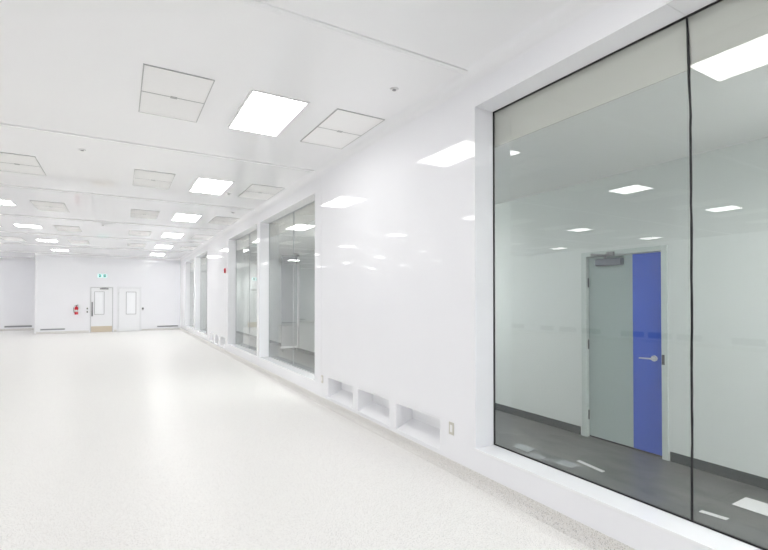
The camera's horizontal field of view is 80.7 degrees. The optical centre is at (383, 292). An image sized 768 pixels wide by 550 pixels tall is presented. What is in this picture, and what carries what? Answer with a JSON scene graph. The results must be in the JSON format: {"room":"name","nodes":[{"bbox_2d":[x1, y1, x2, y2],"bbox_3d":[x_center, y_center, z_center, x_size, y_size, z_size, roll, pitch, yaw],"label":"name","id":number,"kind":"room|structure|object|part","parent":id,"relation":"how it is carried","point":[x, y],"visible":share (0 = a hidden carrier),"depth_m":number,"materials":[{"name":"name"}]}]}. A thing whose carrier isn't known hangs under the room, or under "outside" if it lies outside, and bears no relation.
{"room":"clean room","nodes":[
{"label":"clean room","id":0,"kind":"room"},
{"bbox_2d":[0,260,34,328],"bbox_3d":[-20.631,0.050,21.325,7.530,3.627,0.150,0,-1,-30],"label":"wall","id":1,"kind":"structure","parent":0,"point":[17,277],"depth_m":22.59,"materials":[{"name":"paint"}]},
{"bbox_2d":[0,257,34,260],"bbox_3d":[-20.566,-1.710,21.233,7.530,0.110,0.110,0,-1,-30],"label":"trim","id":2,"kind":"structure","parent":1,"relation":"attached to","point":[1,258],"depth_m":22.59,"materials":[{"name":"plastic"}]},
{"bbox_2d":[4,325,31,327],"bbox_3d":[-18.273,1.673,22.594,1.100,0.100,0.010,0,-1,-30],"label":"air vent","id":3,"kind":"object","parent":1,"relation":"in","point":[16,326],"visible":1,"depth_m":22.58,"materials":[{"name":"grey metal"}]},
{"bbox_2d":[36,256,179,331],"bbox_3d":[-13.112,0.056,21.844,5.974,3.627,0.150,0,-1,-30],"label":"wall","id":4,"kind":"structure","parent":0,"point":[159,281],"depth_m":21.38,"materials":[{"name":"paint"}]},
{"bbox_2d":[34,255,36,333],"bbox_3d":[-15.645,0.038,20.297,0.062,3.627,0.062,0,-1,-30],"label":"trim","id":5,"kind":"structure","parent":4,"relation":"attached to","point":[35,255],"depth_m":20.27,"materials":[{"name":"plastic"}]},
{"bbox_2d":[40,328,64,330],"bbox_3d":[-15.080,1.657,20.581,0.930,0.085,0.010,0,-1,-30],"label":"air vent","id":6,"kind":"object","parent":4,"relation":"in","point":[51,328],"visible":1,"depth_m":20.59,"materials":[{"name":"grey metal"}]},
{"bbox_2d":[57,256,89,295],"bbox_3d":[-13.026,0.030,21.813,4.462,3.477,0.012,0,-1,-30],"label":"trim","id":7,"kind":"structure","parent":4,"relation":"attached to","point":[57,256],"depth_m":20.70,"materials":[{"name":"plastic"}]},
{"bbox_2d":[73,305,77,314],"bbox_3d":[-14.289,0.768,20.969,0.186,0.462,0.158,0,-1,-30],"label":"fire extinguisher","id":8,"kind":"object","parent":4,"relation":"attached to","point":[75,309],"visible":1,"depth_m":20.91,"materials":[{"name":"red paint"}]},
{"bbox_2d":[0,328,179,333],"bbox_3d":[-17.156,1.813,21.280,13.504,0.100,3.404,0,-1,-30],"label":"baseboard","id":9,"kind":"structure","parent":4,"relation":"attached to","point":[153,329],"depth_m":22.35,"materials":[{"name":"plastic"}]},
{"bbox_2d":[89,286,113,332],"bbox_3d":[-13.459,0.781,21.559,0.975,2.170,0.217,0,-1,-30],"label":"door","id":10,"kind":"structure","parent":4,"relation":"in","point":[101,315],"depth_m":21.56,"materials":[{"name":"grey metal"}]},
{"bbox_3d":[-13.543,0.480,21.514,0.400,1.090,0.016,0,-1,-30],"label":"vision frame","id":11,"kind":"part","parent":10,"relation":"part of","materials":[{"name":"glass"}]},
{"bbox_3d":[-13.549,0.480,21.524,0.368,1.058,0.012,0,-1,-30],"label":"vision pane","id":12,"kind":"part","parent":10,"relation":"part of","materials":[{"name":"white glass"}]},
{"bbox_3d":[-13.457,1.716,21.545,0.855,0.270,0.006,0,-1,-30],"label":"kick plate","id":13,"kind":"part","parent":10,"relation":"part of","materials":[{"name":"beige metal"}]},
{"bbox_2d":[97,274,106,277],"bbox_3d":[-13.423,-0.819,21.551,0.400,0.190,0.059,0,-1,-30],"label":"exit sign","id":14,"kind":"object","parent":4,"relation":"attached to","point":[98,275],"visible":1,"depth_m":21.52,"materials":[{"name":"teal"}]},
{"bbox_2d":[35,253,179,260],"bbox_3d":[-13.046,-1.704,21.752,5.974,0.110,0.110,0,-1,-30],"label":"trim","id":15,"kind":"structure","parent":4,"relation":"attached to","point":[37,254],"depth_m":21.65,"materials":[{"name":"plastic"}]},
{"bbox_2d":[117,287,141,331],"bbox_3d":[-12.489,0.783,22.169,1.045,2.180,0.143,0,-1,-30],"label":"door","id":16,"kind":"structure","parent":4,"relation":"in","point":[128,298],"depth_m":22.13,"materials":[{"name":"grey metal"}]},
{"bbox_3d":[-12.409,0.493,22.184,0.395,1.060,0.012,0,-1,-30],"label":"vision pane","id":17,"kind":"part","parent":16,"relation":"part of","materials":[{"name":"white glass"}]},
{"bbox_2d":[157,325,177,326],"bbox_3d":[-10.989,1.685,22.976,0.980,0.085,0.010,0,-1,-30],"label":"air vent","id":18,"kind":"object","parent":4,"relation":"in","point":[160,325],"visible":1,"depth_m":22.99,"materials":[{"name":"grey metal"}]},
{"bbox_2d":[191,272,205,328],"bbox_3d":[-9.660,0.399,24.000,1.906,2.990,0.150,0,-1,-30],"label":"wall","id":19,"kind":"structure","parent":0,"point":[203,274],"depth_m":23.93,"materials":[{"name":"white paint"}]},
{"bbox_2d":[0,0,566,258],"bbox_3d":[-9.715,-1.960,8.560,13.754,0.100,33.250,0,-1,-30],"label":"ceiling","id":20,"kind":"structure","parent":0,"point":[67,66],"depth_m":4.27,"materials":[{"name":"paint"}]},
{"bbox_2d":[0,200,16,205],"bbox_3d":[-8.065,-1.895,9.403,0.594,0.010,0.594,0,-1,-30],"label":"recessed light","id":21,"kind":"object","parent":20,"relation":"in","point":[2,202],"visible":1,"depth_m":9.50,"materials":[{"name":"white plastic"}]},
{"bbox_2d":[0,236,25,240],"bbox_3d":[-12.545,-1.827,15.286,0.583,0.011,1.148,0,-1,-30],"label":"ceiling vent","id":22,"kind":"object","parent":20,"relation":"in","point":[2,237],"visible":1,"depth_m":15.17,"materials":[{"name":"white metal"}]},
{"bbox_3d":[-12.401,-1.832,15.039,0.565,0.005,0.559,0,-1,-30],"label":"perforated panel","id":23,"kind":"part","parent":22,"relation":"part of","materials":[{"name":"white metal"}]},
{"bbox_3d":[-12.689,-1.827,15.532,0.565,0.005,0.559,0,-1,-30],"label":"perforated panel","id":24,"kind":"part","parent":22,"relation":"part of","materials":[{"name":"white metal"}]},
{"bbox_2d":[0,152,45,175],"bbox_3d":[-5.481,-1.925,6.750,0.583,0.011,1.148,0,-1,-30],"label":"ceiling vent","id":25,"kind":"object","parent":20,"relation":"in","point":[9,162],"visible":1,"depth_m":6.77,"materials":[{"name":"white metal"}]},
{"bbox_3d":[-5.336,-1.929,6.504,0.565,0.005,0.559,0,-1,-30],"label":"perforated panel","id":26,"kind":"part","parent":25,"relation":"part of","materials":[{"name":"white metal"}]},
{"bbox_3d":[-5.625,-1.924,6.997,0.565,0.005,0.559,0,-1,-30],"label":"perforated panel","id":27,"kind":"part","parent":25,"relation":"part of","materials":[{"name":"white metal"}]},
{"bbox_2d":[12,223,41,227],"bbox_3d":[-9.884,-1.859,12.562,0.594,0.010,0.594,0,-1,-30],"label":"recessed light","id":28,"kind":"object","parent":20,"relation":"in","point":[16,225],"visible":1,"depth_m":12.46,"materials":[{"name":"white plastic"}]},
{"bbox_2d":[36,239,57,241],"bbox_3d":[-11.704,-1.823,15.720,0.594,0.010,0.594,0,-1,-30],"label":"recessed light","id":29,"kind":"object","parent":20,"relation":"in","point":[46,240],"visible":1,"depth_m":15.70,"materials":[{"name":"white plastic"}]},
{"bbox_2d":[30,200,68,211],"bbox_3d":[-7.300,-1.889,9.909,0.583,0.011,1.148,0,-1,-30],"label":"ceiling vent","id":30,"kind":"object","parent":20,"relation":"in","point":[40,205],"visible":1,"depth_m":9.87,"materials":[{"name":"white metal"}]},
{"bbox_3d":[-7.156,-1.893,9.662,0.565,0.005,0.559,0,-1,-30],"label":"perforated panel","id":31,"kind":"part","parent":30,"relation":"part of","materials":[{"name":"white metal"}]},
{"bbox_3d":[-7.445,-1.888,10.155,0.565,0.005,0.559,0,-1,-30],"label":"perforated panel","id":32,"kind":"part","parent":30,"relation":"part of","materials":[{"name":"white metal"}]},
{"bbox_2d":[54,225,81,231],"bbox_3d":[-9.120,-1.853,13.067,0.583,0.011,1.148,0,-1,-30],"label":"ceiling vent","id":33,"kind":"object","parent":20,"relation":"in","point":[58,227],"visible":1,"depth_m":12.99,"materials":[{"name":"white metal"}]},
{"bbox_3d":[-8.976,-1.857,12.820,0.565,0.005,0.559,0,-1,-30],"label":"perforated panel","id":34,"kind":"part","parent":33,"relation":"part of","materials":[{"name":"white metal"}]},
{"bbox_3d":[-9.264,-1.852,13.313,0.565,0.005,0.559,0,-1,-30],"label":"perforated panel","id":35,"kind":"part","parent":33,"relation":"part of","materials":[{"name":"white metal"}]},
{"bbox_2d":[68,240,89,244],"bbox_3d":[-10.940,-1.817,16.225,0.583,0.011,1.148,0,-1,-30],"label":"ceiling vent","id":36,"kind":"object","parent":20,"relation":"in","point":[70,241],"visible":1,"depth_m":16.25,"materials":[{"name":"white metal"}]},
{"bbox_3d":[-10.795,-1.821,15.979,0.565,0.005,0.559,0,-1,-30],"label":"perforated panel","id":37,"kind":"part","parent":36,"relation":"part of","materials":[{"name":"white metal"}]},
{"bbox_2d":[7,251,162,257],"bbox_3d":[-16.037,-1.779,19.360,13.454,0.014,0.060,0,-1,-30],"label":"trim","id":38,"kind":"structure","parent":20,"relation":"attached to","point":[7,251],"depth_m":20.68,"materials":[{"name":"white metal"}]},
{"bbox_2d":[6,243,182,251],"bbox_3d":[-14.208,-1.815,16.235,13.454,0.014,0.060,0,-1,-30],"label":"trim","id":39,"kind":"structure","parent":20,"relation":"attached to","point":[6,243],"depth_m":17.81,"materials":[{"name":"white metal"}]},
{"bbox_2d":[0,231,203,243],"bbox_3d":[-12.380,-1.851,13.111,13.454,0.014,0.060,0,-1,-30],"label":"trim","id":40,"kind":"structure","parent":20,"relation":"attached to","point":[0,231],"depth_m":14.88,"materials":[{"name":"white metal"}]},
{"bbox_2d":[0,214,222,230],"bbox_3d":[-10.551,-1.886,9.987,13.454,0.014,0.060,0,-1,-30],"label":"trim","id":41,"kind":"structure","parent":20,"relation":"attached to","point":[0,214],"depth_m":11.83,"materials":[{"name":"white metal"}]},
{"bbox_2d":[0,184,253,209],"bbox_3d":[-8.723,-1.922,6.863,13.454,0.014,0.060,0,-1,-30],"label":"trim","id":42,"kind":"structure","parent":20,"relation":"attached to","point":[0,184],"depth_m":8.89,"materials":[{"name":"white metal"}]},
{"bbox_2d":[128,243,145,246],"bbox_3d":[-9.375,-1.806,17.141,0.583,0.011,1.148,0,-1,-30],"label":"ceiling vent","id":43,"kind":"object","parent":20,"relation":"in","point":[129,244],"visible":1,"depth_m":17.18,"materials":[{"name":"white metal"}]},
{"bbox_2d":[129,230,150,235],"bbox_3d":[-7.555,-1.842,13.982,0.583,0.011,1.148,0,-1,-30],"label":"ceiling vent","id":44,"kind":"object","parent":20,"relation":"in","point":[131,232],"visible":1,"depth_m":14.00,"materials":[{"name":"white metal"}]},
{"bbox_3d":[-7.699,-1.841,14.229,0.565,0.005,0.559,0,-1,-30],"label":"perforated panel","id":45,"kind":"part","parent":44,"relation":"part of","materials":[{"name":"white metal"}]},
{"bbox_3d":[-7.411,-1.847,13.736,0.565,0.005,0.559,0,-1,-30],"label":"perforated panel","id":46,"kind":"part","parent":44,"relation":"part of","materials":[{"name":"white metal"}]},
{"bbox_2d":[130,209,159,218],"bbox_3d":[-5.736,-1.878,10.824,0.583,0.011,1.148,0,-1,-30],"label":"ceiling vent","id":47,"kind":"object","parent":20,"relation":"in","point":[135,213],"visible":1,"depth_m":10.81,"materials":[{"name":"white metal"}]},
{"bbox_3d":[-5.880,-1.877,11.071,0.565,0.005,0.559,0,-1,-30],"label":"perforated panel","id":48,"kind":"part","parent":47,"relation":"part of","materials":[{"name":"white metal"}]},
{"bbox_3d":[-5.591,-1.883,10.578,0.565,0.005,0.559,0,-1,-30],"label":"perforated panel","id":49,"kind":"part","parent":47,"relation":"part of","materials":[{"name":"white metal"}]},
{"bbox_2d":[133,169,175,188],"bbox_3d":[-3.916,-1.914,7.666,0.583,0.011,1.148,0,-1,-30],"label":"ceiling vent","id":50,"kind":"object","parent":20,"relation":"in","point":[144,178],"visible":1,"depth_m":7.63,"materials":[{"name":"white metal"}]},
{"bbox_3d":[-4.060,-1.913,7.913,0.565,0.005,0.559,0,-1,-30],"label":"perforated panel","id":51,"kind":"part","parent":50,"relation":"part of","materials":[{"name":"white metal"}]},
{"bbox_3d":[-3.772,-1.919,7.420,0.565,0.005,0.559,0,-1,-30],"label":"perforated panel","id":52,"kind":"part","parent":50,"relation":"part of","materials":[{"name":"white metal"}]},
{"bbox_2d":[150,253,164,255],"bbox_3d":[-10.399,-1.765,20.765,0.594,0.010,1.134,0,-1,-30],"label":"recessed light","id":53,"kind":"object","parent":20,"relation":"in","point":[153,254],"visible":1,"depth_m":20.74,"materials":[{"name":"white plastic"}]},
{"bbox_2d":[0,123,314,171],"bbox_3d":[-6.894,-1.958,3.739,13.454,0.014,0.060,0,-1,-30],"label":"trim","id":54,"kind":"structure","parent":20,"relation":"attached to","point":[4,124],"depth_m":5.92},
{"bbox_2d":[154,245,172,248],"bbox_3d":[-8.579,-1.801,17.606,0.594,0.010,1.134,0,-1,-30],"label":"recessed light","id":55,"kind":"object","parent":20,"relation":"in","point":[156,246],"visible":1,"depth_m":17.52,"materials":[{"name":"white plastic"}]},
{"bbox_2d":[155,245,171,247],"bbox_3d":[-8.579,-1.803,17.606,0.550,0.005,1.090,0,-1,-30],"label":"diffuser","id":56,"kind":"object","parent":55,"relation":"attached to","point":[157,246],"depth_m":17.52,"materials":[{"name":"white plastic"}]},
{"bbox_2d":[161,232,183,237],"bbox_3d":[-6.760,-1.837,14.448,0.594,0.010,1.134,0,-1,-30],"label":"recessed light","id":57,"kind":"object","parent":20,"relation":"in","point":[169,235],"visible":1,"depth_m":14.45,"materials":[{"name":"white plastic"}]},
{"bbox_2d":[138,63,214,122],"bbox_3d":[-2.096,-1.950,4.508,0.583,0.011,1.148,0,-1,-30],"label":"ceiling vent","id":58,"kind":"object","parent":20,"relation":"in","point":[164,92],"visible":1,"depth_m":4.42,"materials":[{"name":"white metal"}]},
{"bbox_3d":[-2.240,-1.949,4.755,0.565,0.005,0.559,0,-1,-30],"label":"perforated panel","id":59,"kind":"part","parent":58,"relation":"part of","materials":[{"name":"white metal"}]},
{"bbox_3d":[-1.952,-1.955,4.261,0.565,0.005,0.559,0,-1,-30],"label":"perforated panel","id":60,"kind":"part","parent":58,"relation":"part of","materials":[{"name":"white metal"}]},
{"bbox_2d":[171,213,201,221],"bbox_3d":[-4.940,-1.873,11.290,0.594,0.010,1.134,0,-1,-30],"label":"recessed light","id":61,"kind":"object","parent":20,"relation":"in","point":[178,216],"visible":1,"depth_m":11.22,"materials":[{"name":"white plastic"}]},
{"bbox_2d":[179,246,196,249],"bbox_3d":[-7.809,-1.796,18.057,0.583,0.011,1.148,0,-1,-30],"label":"ceiling vent","id":62,"kind":"object","parent":20,"relation":"in","point":[182,247],"visible":0.96,"depth_m":17.87,"materials":[{"name":"white metal"}]},
{"bbox_2d":[190,234,213,239],"bbox_3d":[-5.990,-1.832,14.899,0.583,0.011,1.148,0,-1,-30],"label":"ceiling vent","id":63,"kind":"object","parent":20,"relation":"in","point":[202,237],"visible":1,"depth_m":14.92,"materials":[{"name":"white metal"}]},
{"bbox_3d":[-6.134,-1.831,15.145,0.565,0.005,0.559,0,-1,-30],"label":"perforated panel","id":64,"kind":"part","parent":63,"relation":"part of","materials":[{"name":"white metal"}]},
{"bbox_3d":[-5.845,-1.837,14.652,0.565,0.005,0.559,0,-1,-30],"label":"perforated panel","id":65,"kind":"part","parent":63,"relation":"part of","materials":[{"name":"white metal"}]},
{"bbox_2d":[189,177,233,194],"bbox_3d":[-3.120,-1.909,8.132,0.594,0.010,1.134,0,-1,-30],"label":"recessed light","id":66,"kind":"object","parent":20,"relation":"in","point":[201,185],"visible":1,"depth_m":8.11,"materials":[{"name":"white plastic"}]},
{"bbox_2d":[208,216,239,224],"bbox_3d":[-4.170,-1.868,11.741,0.583,0.011,1.148,0,-1,-30],"label":"ceiling vent","id":67,"kind":"object","parent":20,"relation":"in","point":[216,220],"visible":1,"depth_m":11.65,"materials":[{"name":"white metal"}]},
{"bbox_3d":[-4.314,-1.867,11.987,0.565,0.005,0.559,0,-1,-30],"label":"perforated panel","id":68,"kind":"part","parent":67,"relation":"part of","materials":[{"name":"white metal"}]},
{"bbox_3d":[-4.026,-1.873,11.494,0.565,0.005,0.559,0,-1,-30],"label":"perforated panel","id":69,"kind":"part","parent":67,"relation":"part of","materials":[{"name":"white metal"}]},
{"bbox_2d":[238,184,283,199],"bbox_3d":[-2.350,-1.904,8.582,0.583,0.011,1.148,0,-1,-30],"label":"ceiling vent","id":70,"kind":"object","parent":20,"relation":"in","point":[254,191],"visible":1,"depth_m":8.56,"materials":[{"name":"white metal"}]},
{"bbox_3d":[-2.494,-1.903,8.829,0.565,0.005,0.559,0,-1,-30],"label":"perforated panel","id":71,"kind":"part","parent":70,"relation":"part of","materials":[{"name":"white metal"}]},
{"bbox_3d":[-2.206,-1.909,8.336,0.565,0.005,0.559,0,-1,-30],"label":"perforated panel","id":72,"kind":"part","parent":70,"relation":"part of","materials":[{"name":"white metal"}]},
{"bbox_2d":[227,89,309,136],"bbox_3d":[-1.300,-1.945,4.974,0.594,0.010,1.134,0,-1,-30],"label":"recessed light","id":73,"kind":"object","parent":20,"relation":"in","point":[264,113],"visible":1,"depth_m":4.90,"materials":[{"name":"white plastic"}]},
{"bbox_2d":[300,108,384,148],"bbox_3d":[-0.531,-1.940,5.424,0.583,0.011,1.148,0,-1,-30],"label":"ceiling vent","id":74,"kind":"object","parent":20,"relation":"in","point":[341,127],"visible":1,"depth_m":5.33,"materials":[{"name":"white metal"}]},
{"bbox_3d":[-0.675,-1.939,5.671,0.565,0.005,0.559,0,-1,-30],"label":"perforated panel","id":75,"kind":"part","parent":74,"relation":"part of","materials":[{"name":"white metal"}]},
{"bbox_3d":[-0.386,-1.945,5.178,0.565,0.005,0.559,0,-1,-30],"label":"perforated panel","id":76,"kind":"part","parent":74,"relation":"part of","materials":[{"name":"white metal"}]},
{"bbox_2d":[237,0,468,73],"bbox_3d":[-5.066,-1.993,0.615,13.454,0.014,0.060,0,-1,-30],"label":"trim","id":77,"kind":"structure","parent":20,"relation":"attached to","point":[256,3],"depth_m":3.41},
{"bbox_2d":[390,87,397,91],"bbox_3d":[0.098,-1.949,4.339,0.084,0.017,0.084,0,-1,-30],"label":"sprinkler head","id":78,"kind":"object","parent":20,"relation":"attached to","point":[394,89],"visible":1,"depth_m":4.32},
{"bbox_2d":[0,329,767,549],"bbox_3d":[-8.815,1.773,9.044,15.840,0.100,33.250,0,-1,-30],"label":"floor","id":79,"kind":"structure","parent":0,"point":[157,439],"depth_m":4.27,"materials":[{"name":"plastic"}]},
{"bbox_2d":[280,253,298,351],"bbox_3d":[-2.855,0.286,13.672,0.597,3.001,0.092,0,-1,-30],"label":"wall","id":80,"kind":"structure","parent":79,"relation":"on","point":[286,261],"depth_m":13.66,"materials":[{"name":"white paint"}]},
{"bbox_2d":[513,443,534,452],"bbox_3d":[1.505,1.675,4.894,0.160,0.002,0.280,0,-1,-30],"label":"paper sheet","id":81,"kind":"object","parent":79,"relation":"on","point":[519,446],"visible":1,"depth_m":4.88,"materials":[{"name":"white paper"}]},
{"bbox_2d":[526,453,546,459],"bbox_3d":[1.558,1.672,4.624,0.122,0.002,0.188,0,-1,-37],"label":"paper sheet","id":82,"kind":"object","parent":79,"relation":"on","point":[533,455],"visible":0.86,"depth_m":4.62,"materials":[{"name":"white paper"}]},
{"bbox_2d":[556,460,578,467],"bbox_3d":[1.785,1.669,4.415,0.160,0.002,0.190,0,-1,-30],"label":"paper sheet","id":83,"kind":"object","parent":79,"relation":"on","point":[565,463],"visible":1,"depth_m":4.42,"materials":[{"name":"white paper"}]},
{"bbox_2d":[180,0,760,549],"bbox_3d":[-2.951,-0.072,10.626,0.230,3.627,29.720,0,-1,-30],"label":"wall","id":84,"kind":"structure","parent":0,"point":[404,225],"depth_m":4.54,"materials":[{"name":"paint"}]},
{"bbox_2d":[185,261,193,329],"bbox_3d":[-8.662,0.058,20.376,0.236,3.032,2.920,0,-1,-30],"label":"window","id":85,"kind":"structure","parent":84,"relation":"in","point":[193,261],"depth_m":21.48,"materials":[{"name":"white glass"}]},
{"bbox_3d":[-8.928,0.055,21.045,0.008,2.978,1.424,0,-1,-30],"label":"pane","id":86,"kind":"part","parent":85,"relation":"part of","materials":[{"name":"clear glass"}]},
{"bbox_2d":[195,255,206,335],"bbox_3d":[-6.982,0.026,17.506,0.236,3.032,3.070,0,-1,-30],"label":"window","id":87,"kind":"structure","parent":84,"relation":"in","point":[205,255],"depth_m":17.57,"materials":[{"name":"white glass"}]},
{"bbox_2d":[215,334,218,344],"bbox_3d":[-5.280,1.495,14.581,0.224,0.318,0.626,0,-1,-30],"label":"wall niche","id":88,"kind":"object","parent":84,"relation":"attached to","point":[216,335],"visible":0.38,"depth_m":14.80,"materials":[{"name":"plastic"}]},
{"bbox_2d":[220,336,224,347],"bbox_3d":[-4.790,1.486,13.744,0.224,0.318,0.646,0,-1,-30],"label":"wall niche","id":89,"kind":"object","parent":84,"relation":"attached to","point":[222,338],"visible":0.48,"depth_m":13.97,"materials":[{"name":"plastic"}]},
{"bbox_2d":[228,230,256,356],"bbox_3d":[-3.601,-0.040,11.728,0.236,3.032,3.200,0,-1,-30],"label":"window","id":90,"kind":"structure","parent":84,"relation":"in","point":[255,230],"depth_m":11.78,"materials":[{"name":"white metal"}]},
{"bbox_3d":[-3.695,1.462,11.656,0.018,0.026,3.200,0,-1,-30],"label":"sill trim","id":91,"kind":"part","parent":90,"relation":"part of","materials":[{"name":"plastic"}]},
{"bbox_2d":[259,201,314,381],"bbox_3d":[-1.853,-0.074,8.742,0.236,3.032,3.360,0,-1,-30],"label":"window frame","id":92,"kind":"structure","parent":84,"relation":"in","point":[313,201],"depth_m":8.80,"materials":[{"name":"white metal"}]},
{"bbox_3d":[-1.947,1.428,8.670,0.018,0.026,3.360,0,-1,-30],"label":"sill trim","id":93,"kind":"part","parent":92,"relation":"part of","materials":[{"name":"plastic"}]},
{"bbox_2d":[328,376,352,408],"bbox_3d":[-0.529,1.403,6.464,0.224,0.318,0.836,0,-1,-30],"label":"wall niche","id":94,"kind":"object","parent":84,"relation":"attached to","point":[341,392],"visible":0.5,"depth_m":6.68,"materials":[{"name":"paint"}]},
{"bbox_2d":[358,388,389,426],"bbox_3d":[-0.042,1.393,5.631,0.224,0.318,0.806,0,-1,-30],"label":"wall niche","id":95,"kind":"object","parent":84,"relation":"attached to","point":[374,406],"visible":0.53,"depth_m":5.80,"materials":[{"name":"paint"}]},
{"bbox_2d":[179,0,612,260],"bbox_3d":[-3.068,-1.832,10.508,0.110,0.110,29.600,0,-1,-30],"label":"trim","id":96,"kind":"structure","parent":84,"relation":"attached to","point":[570,12],"depth_m":4.18,"materials":[{"name":"plastic"}]},
{"bbox_2d":[180,328,635,549],"bbox_3d":[-3.044,1.690,10.482,0.054,0.100,29.600,0,-1,-30],"label":"baseboard","id":97,"kind":"structure","parent":84,"relation":"attached to","point":[594,539],"depth_m":3.99,"materials":[{"name":"plastic"}]},
{"bbox_2d":[396,402,439,450],"bbox_3d":[0.438,1.384,4.812,0.224,0.318,0.816,0,-1,-30],"label":"wall niche","id":98,"kind":"object","parent":84,"relation":"attached to","point":[424,427],"visible":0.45,"depth_m":4.94,"materials":[{"name":"paint"}]},
{"bbox_2d":[449,422,453,435],"bbox_3d":[0.633,1.274,4.249,0.009,0.116,0.072,0,-1,-30],"label":"wall outlet","id":99,"kind":"object","parent":84,"relation":"attached to","point":[451,425],"visible":1,"depth_m":4.24,"materials":[{"name":"white plastic"}]},
{"bbox_2d":[474,0,767,549],"bbox_3d":[1.720,-0.149,2.636,0.234,3.042,3.290,0,-1,-30],"label":"window","id":100,"kind":"structure","parent":84,"relation":"in","point":[602,503],"depth_m":2.74,"materials":[{"name":"white metal"}]},
{"bbox_3d":[1.627,1.358,2.565,0.018,0.026,3.290,0,-1,-30],"label":"sill trim","id":101,"kind":"part","parent":100,"relation":"part of","materials":[{"name":"plastic"}]},
{"bbox_2d":[192,39,767,271],"bbox_3d":[-2.781,-1.257,12.524,1.944,0.060,33.100,0,-1,-30],"label":"ceiling","id":102,"kind":"structure","parent":0,"point":[648,126],"depth_m":3.81,"materials":[{"name":"white paint"}]},
{"bbox_2d":[192,0,767,268],"bbox_3d":[-2.841,-1.567,10.695,0.011,0.637,29.700,0,-1,-30],"label":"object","id":103,"kind":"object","parent":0,"point":[726,27],"depth_m":3.00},
{"bbox_2d":[236,137,767,477],"bbox_3d":[-2.045,0.274,13.024,0.150,2.990,32.950,0,-1,-30],"label":"wall","id":104,"kind":"structure","parent":0,"point":[541,239],"depth_m":4.53,"materials":[{"name":"white paint"}]},
{"bbox_2d":[236,331,767,489],"bbox_3d":[-1.294,1.704,11.564,0.012,0.095,29.700,0,-1,-30],"label":"baseboard","id":105,"kind":"structure","parent":104,"relation":"attached to","point":[740,476],"depth_m":4.39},
{"bbox_2d":[581,245,668,460],"bbox_3d":[2.614,0.600,4.949,0.162,2.153,0.972,0,-1,-30],"label":"door","id":106,"kind":"structure","parent":104,"relation":"in","point":[624,296],"depth_m":4.91,"materials":[{"name":"grey metal"}]},
{"bbox_3d":[2.461,-0.420,5.108,0.047,0.077,0.282,0,-1,-30],"label":"closer arm","id":107,"kind":"part","parent":106,"relation":"part of","materials":[{"name":"grey metal"}]},
{"bbox_3d":[2.767,0.618,4.726,0.043,2.072,0.309,0,-1,-30],"label":"blue panel","id":108,"kind":"part","parent":106,"relation":"part of","materials":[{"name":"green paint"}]},
{"bbox_3d":[2.728,0.673,4.675,0.075,0.060,0.156,0,-1,-30],"label":"lever handle","id":109,"kind":"part","parent":106,"relation":"part of","materials":[{"name":"metal"}]},
{"bbox_3d":[2.805,0.672,4.541,0.005,0.100,0.026,0,-1,-30],"label":"strike plate","id":110,"kind":"part","parent":106,"relation":"part of","materials":[{"name":"metal"}]}
]}

